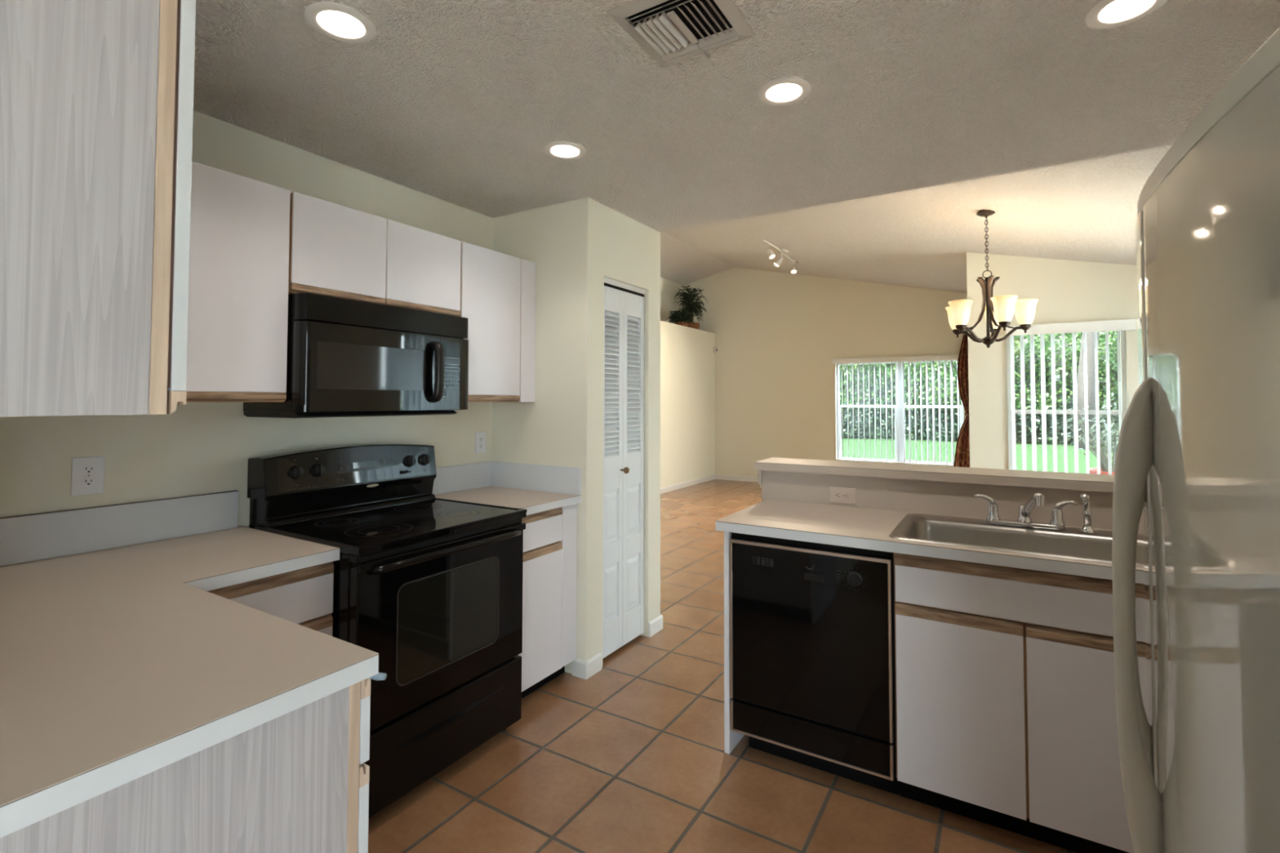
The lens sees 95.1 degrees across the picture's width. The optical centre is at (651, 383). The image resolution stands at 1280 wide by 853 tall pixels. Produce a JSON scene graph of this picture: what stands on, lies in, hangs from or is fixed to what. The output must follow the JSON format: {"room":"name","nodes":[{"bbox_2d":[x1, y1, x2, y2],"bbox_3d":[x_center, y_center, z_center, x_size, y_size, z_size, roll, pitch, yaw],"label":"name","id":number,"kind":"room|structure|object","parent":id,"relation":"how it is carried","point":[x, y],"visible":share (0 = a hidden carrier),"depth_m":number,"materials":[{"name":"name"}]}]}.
{"room":"kitchen","nodes":[
{"label":"kitchen","id":0,"kind":"room"},
{"bbox_2d":[0,110,493,527],"bbox_3d":[-1.425,0.248,2.591,0.120,2.442,3.085,-1,-2,31],"label":"wall","id":1,"kind":"structure","parent":0,"point":[198,448],"depth_m":2.20,"materials":[{"name":"paint"}]},
{"bbox_2d":[71,456,105,495],"bbox_3d":[-1.788,0.293,1.860,0.008,0.118,0.078,-1,-2,31],"label":"wall outlet","id":2,"kind":"object","parent":1,"relation":"attached to","point":[87,477],"visible":1,"depth_m":1.86,"materials":[{"name":"white plastic"}]},
{"bbox_2d":[81,465,95,473],"bbox_3d":[-1.786,0.273,1.859,0.002,0.025,0.033,-1,-2,31],"label":"socket","id":3,"kind":"object","parent":2,"relation":"attached to","point":[85,468],"depth_m":1.86,"materials":[{"name":"white plastic"}]},
{"bbox_2d":[81,477,95,485],"bbox_3d":[-1.786,0.312,1.858,0.002,0.025,0.033,-1,-2,31],"label":"socket","id":4,"kind":"object","parent":2,"relation":"attached to","point":[85,481],"depth_m":1.86,"materials":[{"name":"white plastic"}]},
{"bbox_2d":[0,491,238,566],"bbox_3d":[-1.831,0.461,1.772,0.019,0.136,1.030,-1,-2,31],"label":"backsplash","id":5,"kind":"structure","parent":1,"relation":"attached to","point":[24,539],"depth_m":1.89,"materials":[{"name":"laminate"}]},
{"bbox_2d":[186,160,290,402],"bbox_3d":[-1.610,-0.318,1.861,0.329,0.756,0.712,-1,-2,31],"label":"upper cabinet","id":6,"kind":"object","parent":1,"relation":"attached to","point":[237,349],"visible":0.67,"depth_m":1.94,"materials":[{"name":"white wood"}]},
{"bbox_2d":[288,191,461,316],"bbox_3d":[-1.228,-0.494,2.502,0.329,0.364,0.762,-1,-2,31],"label":"upper cabinet","id":7,"kind":"object","parent":1,"relation":"attached to","point":[336,251],"visible":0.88,"depth_m":2.35,"materials":[{"name":"white wood"}]},
{"bbox_2d":[243,293,468,417],"bbox_3d":[-1.173,-0.086,2.456,0.456,0.442,0.760,-1,-2,31],"label":"microwave","id":8,"kind":"object","parent":7,"relation":"attached to","point":[346,357],"visible":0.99,"depth_m":2.26,"materials":[{"name":"black plastic"}]},
{"bbox_2d":[243,409,457,417],"bbox_3d":[-1.219,0.124,2.444,0.383,0.020,0.697,-1,-2,31],"label":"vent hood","id":9,"kind":"object","parent":8,"relation":"attached to","point":[249,413],"depth_m":2.21,"materials":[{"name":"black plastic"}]},
{"bbox_2d":[432,461,490,494],"bbox_3d":[-1.038,0.502,3.090,0.019,0.136,0.490,-1,-2,31],"label":"backsplash","id":10,"kind":"structure","parent":1,"relation":"attached to","point":[448,479],"depth_m":3.12,"materials":[{"name":"laminate"}]},
{"bbox_2d":[475,431,485,453],"bbox_3d":[-0.949,0.329,3.255,0.008,0.116,0.072,-1,-2,31],"label":"wall outlet","id":11,"kind":"object","parent":1,"relation":"attached to","point":[480,437],"visible":1,"depth_m":3.25,"materials":[{"name":"white plastic"}]},
{"bbox_2d":[478,436,483,441],"bbox_3d":[-0.947,0.309,3.254,0.002,0.025,0.033,-1,-2,31],"label":"socket","id":12,"kind":"object","parent":11,"relation":"attached to","point":[480,438],"depth_m":3.25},
{"bbox_2d":[459,241,535,402],"bbox_3d":[-0.900,-0.281,3.042,0.329,0.756,0.506,-1,-2,31],"label":"upper cabinet","id":13,"kind":"object","parent":1,"relation":"attached to","point":[498,289],"visible":0.72,"depth_m":2.95,"materials":[{"name":"white wood"}]},
{"bbox_2d":[491,197,599,674],"bbox_3d":[-0.594,0.267,3.198,0.679,2.442,0.100,-1,-2,31],"label":"wall","id":14,"kind":"structure","parent":0,"point":[560,428],"depth_m":3.07,"materials":[{"name":"paint"}]},
{"bbox_2d":[489,461,581,495],"bbox_3d":[-0.638,0.505,3.147,0.645,0.136,0.018,-1,-2,31],"label":"backsplash","id":15,"kind":"structure","parent":14,"relation":"attached to","point":[548,478],"depth_m":3.12,"materials":[{"name":"laminate"}]},
{"bbox_2d":[572,652,601,679],"bbox_3d":[-0.330,1.440,3.007,0.091,0.085,0.131,-1,-2,31],"label":"baseboard","id":16,"kind":"structure","parent":14,"relation":"attached to","point":[584,669],"depth_m":2.96,"materials":[{"name":"paint"}]},
{"bbox_2d":[597,203,660,667],"bbox_3d":[-0.402,0.277,3.517,0.679,2.442,0.644,-1,-2,31],"label":"wall","id":17,"kind":"structure","parent":0,"point":[629,250],"depth_m":3.49,"materials":[{"name":"paint"}]},
{"bbox_2d":[602,277,645,658],"bbox_3d":[-0.158,0.450,3.308,0.102,2.039,0.455,-1,-2,31],"label":"door","id":18,"kind":"structure","parent":17,"relation":"in","point":[623,619],"depth_m":3.31,"materials":[{"name":"paint"}]},
{"bbox_2d":[648,614,662,637],"bbox_3d":[-1.092,1.476,4.195,2.621,0.085,0.153,-1,-2,31],"label":"baseboard","id":19,"kind":"structure","parent":17,"relation":"attached to","point":[655,625],"depth_m":3.51,"materials":[{"name":"paint"}]},
{"bbox_2d":[660,277,684,323],"bbox_3d":[-1.137,-0.210,8.141,0.170,3.700,6.495,-1,-2,31],"label":"wall","id":20,"kind":"structure","parent":0,"point":[668,289],"depth_m":10.42,"materials":[{"name":"paint"}]},
{"bbox_2d":[660,320,715,488],"bbox_3d":[-0.795,0.323,7.919,0.630,2.621,6.495,-1,-2,31],"label":"wall","id":21,"kind":"structure","parent":0,"point":[687,356],"depth_m":9.58,"materials":[{"name":"paint"}]},
{"bbox_2d":[666,308,694,326],"bbox_3d":[0.497,-1.072,9.746,0.507,0.319,0.506,-1,-2,31],"label":"leafy plant","id":22,"kind":"object","parent":21,"relation":"on","point":[676,317],"visible":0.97,"depth_m":9.66,"materials":[{"name":"green plant"}]},
{"bbox_2d":[674,321,688,326],"bbox_3d":[0.497,-0.970,9.748,0.250,0.078,0.250,-1,-2,31],"label":"basket","id":23,"kind":"object","parent":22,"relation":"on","point":[682,323],"depth_m":9.64,"materials":[{"name":"wicker"}]},
{"bbox_2d":[660,474,715,493],"bbox_3d":[-0.521,1.583,7.714,0.012,0.090,6.471,-1,-2,31],"label":"baseboard","id":24,"kind":"structure","parent":21,"relation":"attached to","point":[685,484],"depth_m":9.53,"materials":[{"name":"paint"}]},
{"bbox_2d":[673,284,707,329],"bbox_3d":[0.697,-1.303,10.326,0.596,0.781,0.638,-1,-2,31],"label":"palm plant","id":25,"kind":"object","parent":21,"relation":"on","point":[689,298],"visible":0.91,"depth_m":10.21,"materials":[{"name":"green plant"}]},
{"bbox_2d":[687,322,699,329],"bbox_3d":[0.693,-0.985,10.307,0.310,0.144,0.310,-1,-2,31],"label":"basket","id":26,"kind":"object","parent":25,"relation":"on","point":[695,325],"depth_m":10.17,"materials":[{"name":"wicker"}]},
{"bbox_2d":[713,346,717,352],"bbox_3d":[1.151,-0.605,10.516,0.058,0.110,0.068,-1,-2,31],"label":"sensor","id":27,"kind":"object","parent":21,"relation":"attached to","point":[715,349],"visible":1,"depth_m":10.49,"materials":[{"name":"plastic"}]},
{"bbox_2d":[368,479,1076,852],"bbox_3d":[0.461,1.567,3.777,7.350,0.120,12.530,-1,-2,31],"label":"floor","id":28,"kind":"structure","parent":0,"point":[629,757],"depth_m":2.13,"materials":[{"name":"tile"}]},
{"bbox_2d":[0,678,370,852],"bbox_3d":[-1.324,0.989,1.200,1.459,0.875,0.642,-1,-2,31],"label":"base cabinet","id":29,"kind":"object","parent":28,"relation":"on","point":[297,780],"visible":0.44,"depth_m":0.94,"materials":[{"name":"white wood"}]},
{"bbox_2d":[0,490,378,837],"bbox_3d":[-1.206,0.468,1.395,1.479,0.176,1.070,-1,-2,31],"label":"countertop","id":30,"kind":"structure","parent":29,"relation":"on","point":[119,665],"depth_m":1.13,"materials":[{"name":"laminate"}]},
{"bbox_2d":[368,672,386,680],"bbox_3d":[-0.521,0.554,1.111,0.035,0.017,0.014,0,-2,6],"label":"metal clip","id":31,"kind":"object","parent":30,"relation":"attached to","point":[380,676],"visible":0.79,"depth_m":1.10,"materials":[{"name":"metal"}]},
{"bbox_2d":[206,561,333,636],"bbox_3d":[-1.406,1.009,1.875,0.623,0.875,0.418,-1,-2,31],"label":"base cabinet","id":32,"kind":"object","parent":28,"relation":"on","point":[304,597],"visible":0.18,"depth_m":1.80,"materials":[{"name":"white wood"}]},
{"bbox_2d":[247,444,527,818],"bbox_3d":[-1.017,0.860,2.336,0.763,1.202,0.757,-1,-2,31],"label":"range","id":33,"kind":"object","parent":28,"relation":"on","point":[427,584],"visible":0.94,"depth_m":2.18,"materials":[{"name":"black metal"}]},
{"bbox_2d":[255,497,527,557],"bbox_3d":[-1.004,0.548,2.338,0.654,0.034,0.757,-1,-2,31],"label":"cooktop","id":34,"kind":"object","parent":33,"relation":"in","point":[374,530],"depth_m":2.22,"materials":[{"name":"black glass"}]},
{"bbox_2d":[517,503,577,697],"bbox_3d":[-0.774,1.042,2.925,0.623,0.875,0.506,-1,-2,31],"label":"base cabinet","id":35,"kind":"object","parent":28,"relation":"on","point":[549,562],"visible":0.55,"depth_m":2.80,"materials":[{"name":"white wood"}]},
{"bbox_2d":[432,461,581,515],"bbox_3d":[-0.765,0.517,2.936,0.645,0.174,0.510,-1,-2,31],"label":"countertop","id":36,"kind":"structure","parent":35,"relation":"on","point":[534,488],"depth_m":3.06,"materials":[{"name":"laminate"}]},
{"bbox_2d":[724,531,744,754],"bbox_3d":[0.448,1.032,2.576,0.022,0.876,0.581,-1,-2,31],"label":"end panel","id":37,"kind":"object","parent":28,"relation":"on","point":[731,738],"visible":0.25,"depth_m":2.33,"materials":[{"name":"white laminate"}]},
{"bbox_2d":[729,532,899,795],"bbox_3d":[0.707,1.029,2.392,0.604,0.872,0.598,-1,-2,31],"label":"dishwasher","id":38,"kind":"object","parent":28,"relation":"on","point":[812,625],"visible":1,"depth_m":2.14,"materials":[{"name":"black plastic"}]},
{"bbox_2d":[893,552,1147,852],"bbox_3d":[1.552,1.013,1.911,1.333,0.875,0.583,-1,-2,31],"label":"base cabinet","id":39,"kind":"object","parent":28,"relation":"on","point":[1006,711],"visible":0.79,"depth_m":1.83,"materials":[{"name":"white wood"}]},
{"bbox_2d":[715,499,1143,583],"bbox_3d":[1.266,0.560,2.085,1.992,0.038,0.606,-1,-2,31],"label":"countertop","id":40,"kind":"structure","parent":39,"relation":"on","point":[866,528],"depth_m":2.16,"materials":[{"name":"laminate"}]},
{"bbox_2d":[888,513,1143,567],"bbox_3d":[1.321,0.630,2.042,0.856,0.190,0.518,-1,-2,31],"label":"sink","id":41,"kind":"object","parent":40,"relation":"in","point":[1071,543],"visible":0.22,"depth_m":2.16,"materials":[{"name":"silver metal"}]},
{"bbox_2d":[1080,493,1095,533],"bbox_3d":[1.575,0.467,2.118,0.044,0.140,0.047,-1,-2,31],"label":"sprayer","id":42,"kind":"object","parent":41,"relation":"on","point":[1086,527],"visible":1,"depth_m":2.11,"materials":[{"name":"silver metal"}]},
{"bbox_2d":[974,493,1077,529],"bbox_3d":[1.409,0.468,2.214,0.195,0.144,0.278,1,-2,-25],"label":"faucet","id":43,"kind":"object","parent":40,"relation":"on","point":[1056,522],"visible":1,"depth_m":2.18,"materials":[{"name":"silver metal"}]},
{"bbox_2d":[1111,27,1279,852],"bbox_3d":[1.126,0.523,0.747,0.826,1.782,0.918,-1,-2,31],"label":"refrigerator","id":44,"kind":"object","parent":28,"relation":"on","point":[1197,455],"visible":1,"depth_m":0.77,"materials":[{"name":"metal"}]},
{"bbox_2d":[193,0,1279,232],"bbox_3d":[-0.122,-1.093,0.332,4.720,0.100,5.885,-1,-2,31],"label":"ceiling","id":45,"kind":"structure","parent":0,"point":[460,103],"depth_m":2.02,"materials":[{"name":"white paint"}]},
{"bbox_2d":[304,1,376,44],"bbox_3d":[-0.863,-0.997,1.630,0.176,0.012,0.176,-1,-2,31],"label":"recessed light","id":46,"kind":"object","parent":45,"relation":"in","point":[336,21],"visible":1,"depth_m":1.62,"materials":[{"name":"white plastic"}]},
{"bbox_2d":[543,141,586,159],"bbox_3d":[-0.362,-0.971,2.454,0.176,0.012,0.176,-1,-2,31],"label":"recessed light","id":47,"kind":"object","parent":45,"relation":"in","point":[566,150],"visible":1,"depth_m":2.44,"materials":[{"name":"white plastic"}]},
{"bbox_2d":[606,0,755,66],"bbox_3d":[0.089,-0.989,1.632,0.310,0.027,0.305,-1,-2,31],"label":"ceiling vent","id":48,"kind":"object","parent":45,"relation":"in","point":[671,32],"visible":1,"depth_m":1.63,"materials":[{"name":"metal"}]},
{"bbox_2d":[757,77,810,105],"bbox_3d":[0.450,-0.985,1.988,0.176,0.012,0.176,-1,-2,31],"label":"recessed light","id":49,"kind":"object","parent":45,"relation":"in","point":[783,91],"visible":1,"depth_m":1.97,"materials":[{"name":"white plastic"}]},
{"bbox_2d":[1084,0,1167,28],"bbox_3d":[1.264,-0.997,1.559,0.176,0.012,0.176,-1,-2,31],"label":"recessed light","id":50,"kind":"object","parent":45,"relation":"in","point":[1106,14],"visible":1,"depth_m":1.57,"materials":[{"name":"white"}]},
{"bbox_2d":[684,267,967,476],"bbox_3d":[2.619,-0.195,9.760,4.942,3.776,0.150,-1,-2,31],"label":"wall","id":51,"kind":"structure","parent":0,"point":[778,335],"depth_m":9.81,"materials":[{"name":"paint"}]},
{"bbox_2d":[715,474,757,482],"bbox_3d":[2.919,1.639,9.428,4.142,0.090,0.012,-1,-2,31],"label":"baseboard","id":52,"kind":"structure","parent":51,"relation":"attached to","point":[722,477],"depth_m":10.28,"materials":[{"name":"paint"}]},
{"bbox_2d":[835,360,964,466],"bbox_3d":[3.785,0.437,9.033,1.830,1.570,0.130,-1,-2,31],"label":"window","id":53,"kind":"structure","parent":51,"relation":"in","point":[900,363],"depth_m":9.04,"materials":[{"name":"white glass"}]},
{"bbox_2d":[831,354,959,464],"bbox_3d":[3.753,0.398,8.980,1.910,1.605,0.105,-1,-2,31],"label":"vertical blinds","id":54,"kind":"object","parent":53,"relation":"attached to","point":[935,357],"visible":0.9,"depth_m":8.88,"materials":[{"name":"plastic"}]},
{"bbox_2d":[660,145,1172,293],"bbox_3d":[1.954,-1.553,6.354,7.350,1.473,6.745,-1,-2,31],"label":"ceiling","id":55,"kind":"structure","parent":0,"point":[1086,210],"depth_m":5.42,"materials":[{"name":"white paint"}]},
{"bbox_2d":[762,239,798,273],"bbox_3d":[1.783,-1.664,7.880,0.176,0.247,1.353,-1,-2,31],"label":"track light","id":56,"kind":"object","parent":55,"relation":"attached to","point":[771,254],"visible":1,"depth_m":7.75,"materials":[{"name":"metal"}]},
{"bbox_2d":[945,209,1038,347],"bbox_3d":[2.669,-0.816,4.626,0.644,1.076,0.646,-1,-2,31],"label":"chandelier","id":57,"kind":"object","parent":55,"relation":"hanging from","point":[998,311],"visible":1,"depth_m":4.53,"materials":[{"name":"brown metal"}]},
{"bbox_2d":[761,470,1142,533],"bbox_3d":[1.439,0.937,2.390,2.025,1.057,0.113,-1,-2,31],"label":"wall","id":58,"kind":"structure","parent":0,"point":[933,497],"depth_m":2.48,"materials":[{"name":"paint"}]},
{"bbox_2d":[757,470,761,488],"bbox_3d":[0.564,0.470,2.930,0.017,0.092,0.137,-1,-2,31],"label":"trim","id":59,"kind":"structure","parent":58,"relation":"attached to","point":[759,472],"depth_m":2.87,"materials":[{"name":"laminate"}]},
{"bbox_2d":[829,486,856,504],"bbox_3d":[0.873,0.511,2.673,0.116,0.072,0.008,-1,-2,31],"label":"wall outlet","id":60,"kind":"object","parent":58,"relation":"attached to","point":[837,495],"visible":1,"depth_m":2.67,"materials":[{"name":"white plastic"}]},
{"bbox_2d":[835,491,840,498],"bbox_3d":[0.854,0.511,2.680,0.025,0.033,0.002,-1,-2,31],"label":"socket","id":61,"kind":"object","parent":60,"relation":"attached to","point":[837,494],"depth_m":2.68,"materials":[{"name":"white plastic"}]},
{"bbox_2d":[844,492,849,499],"bbox_3d":[0.888,0.511,2.660,0.025,0.033,0.002,-1,-2,31],"label":"socket","id":62,"kind":"object","parent":60,"relation":"attached to","point":[846,495],"depth_m":2.66,"materials":[{"name":"white plastic"}]},
{"bbox_2d":[753,457,1114,492],"bbox_3d":[1.450,0.390,2.452,2.050,0.037,0.275,-1,-2,31],"label":"bar","id":63,"kind":"object","parent":58,"relation":"on","point":[1041,479],"visible":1,"depth_m":2.47,"materials":[{"name":"laminate"}]},
{"bbox_2d":[966,252,1138,469],"bbox_3d":[4.302,0.093,5.464,2.358,2.939,0.120,-1,-2,31],"label":"wall","id":64,"kind":"structure","parent":0,"point":[1065,291],"depth_m":5.80,"materials":[{"name":"paint"}]},
{"bbox_2d":[1006,330,1127,469],"bbox_3d":[3.984,0.292,5.644,0.945,1.650,0.100,-1,-2,31],"label":"window","id":65,"kind":"structure","parent":64,"relation":"in","point":[1122,340],"depth_m":5.68,"materials":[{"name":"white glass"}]},
{"bbox_2d":[1005,319,1136,475],"bbox_3d":[3.977,0.260,5.576,1.005,1.670,0.105,-1,-2,31],"label":"vertical blinds","id":66,"kind":"object","parent":65,"relation":"attached to","point":[1052,329],"visible":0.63,"depth_m":5.61,"materials":[{"name":"plastic"}]},
{"bbox_3d":[-1.547,0.196,0.913,1.400,2.442,0.120,-1,-2,31],"label":"wall","id":67,"kind":"structure","parent":0,"visible":0},
{"bbox_2d":[0,0,195,417],"bbox_3d":[-1.265,-0.336,1.034,1.105,0.772,0.345,-1,-2,31],"label":"upper cabinet","id":68,"kind":"object","parent":67,"relation":"attached to","point":[96,96],"visible":1,"depth_m":0.80,"materials":[{"name":"laminate"}]},
{"bbox_3d":[4.100,0.149,7.300,0.118,2.939,2.820,-1,-2,31],"label":"wall","id":69,"kind":"structure","parent":0,"visible":0},
{"bbox_2d":[953,333,969,467],"bbox_3d":[4.468,0.449,8.388,0.366,2.367,0.124,-1,-2,31],"label":"curtain","id":70,"kind":"object","parent":69,"relation":"hanging from","point":[962,459],"visible":0.46,"depth_m":8.39,"materials":[{"name":"brown fabric"}]},
{"label":"outside","id":71,"kind":"structure","parent":0,"visible":0},
{"bbox_2d":[840,428,1112,473],"bbox_3d":[12.109,2.326,22.995,46.000,0.270,38.000,-1,-2,31],"label":"ground","id":72,"kind":"structure","parent":71,"point":[1070,448],"depth_m":17.17,"materials":[{"name":"green plant"}]},
{"bbox_2d":[839,330,1119,445],"bbox_3d":[11.924,0.075,21.782,23.410,4.218,2.474,-1,-2,31],"label":"trees","id":73,"kind":"object","parent":72,"relation":"on","point":[1068,339],"visible":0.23,"depth_m":21.48,"materials":[{"name":"green plant"}]},
{"bbox_2d":[846,330,1115,436],"bbox_3d":[14.466,-2.194,26.077,23.417,9.190,3.039,-1,-2,31],"label":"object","id":74,"kind":"object","parent":72,"relation":"on","point":[1114,331],"visible":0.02,"depth_m":24.34,"materials":[{"name":"green plant"}]},
{"bbox_2d":[1076,331,1100,449],"bbox_3d":[13.781,-1.301,18.018,1.216,6.698,0.593,-1,-2,31],"label":"trunk","id":75,"kind":"object","parent":72,"relation":"on","point":[1090,335],"visible":0.21,"depth_m":17.96,"materials":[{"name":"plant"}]},
{"bbox_2d":[1062,392,1119,475],"bbox_3d":[5.788,0.904,7.316,1.177,1.594,0.838,0,-2,-10],"label":"potted shrub","id":76,"kind":"object","parent":72,"relation":"on","point":[1115,435],"visible":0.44,"depth_m":7.30,"materials":[{"name":"green plant"}]},
{"bbox_2d":[1088,467,1114,475],"bbox_3d":[5.734,1.389,7.247,0.560,0.620,0.560,-1,-2,31],"label":"pot","id":77,"kind":"object","parent":76,"relation":"on","point":[1092,470],"depth_m":7.24,"materials":[{"name":"orange ceramic"}]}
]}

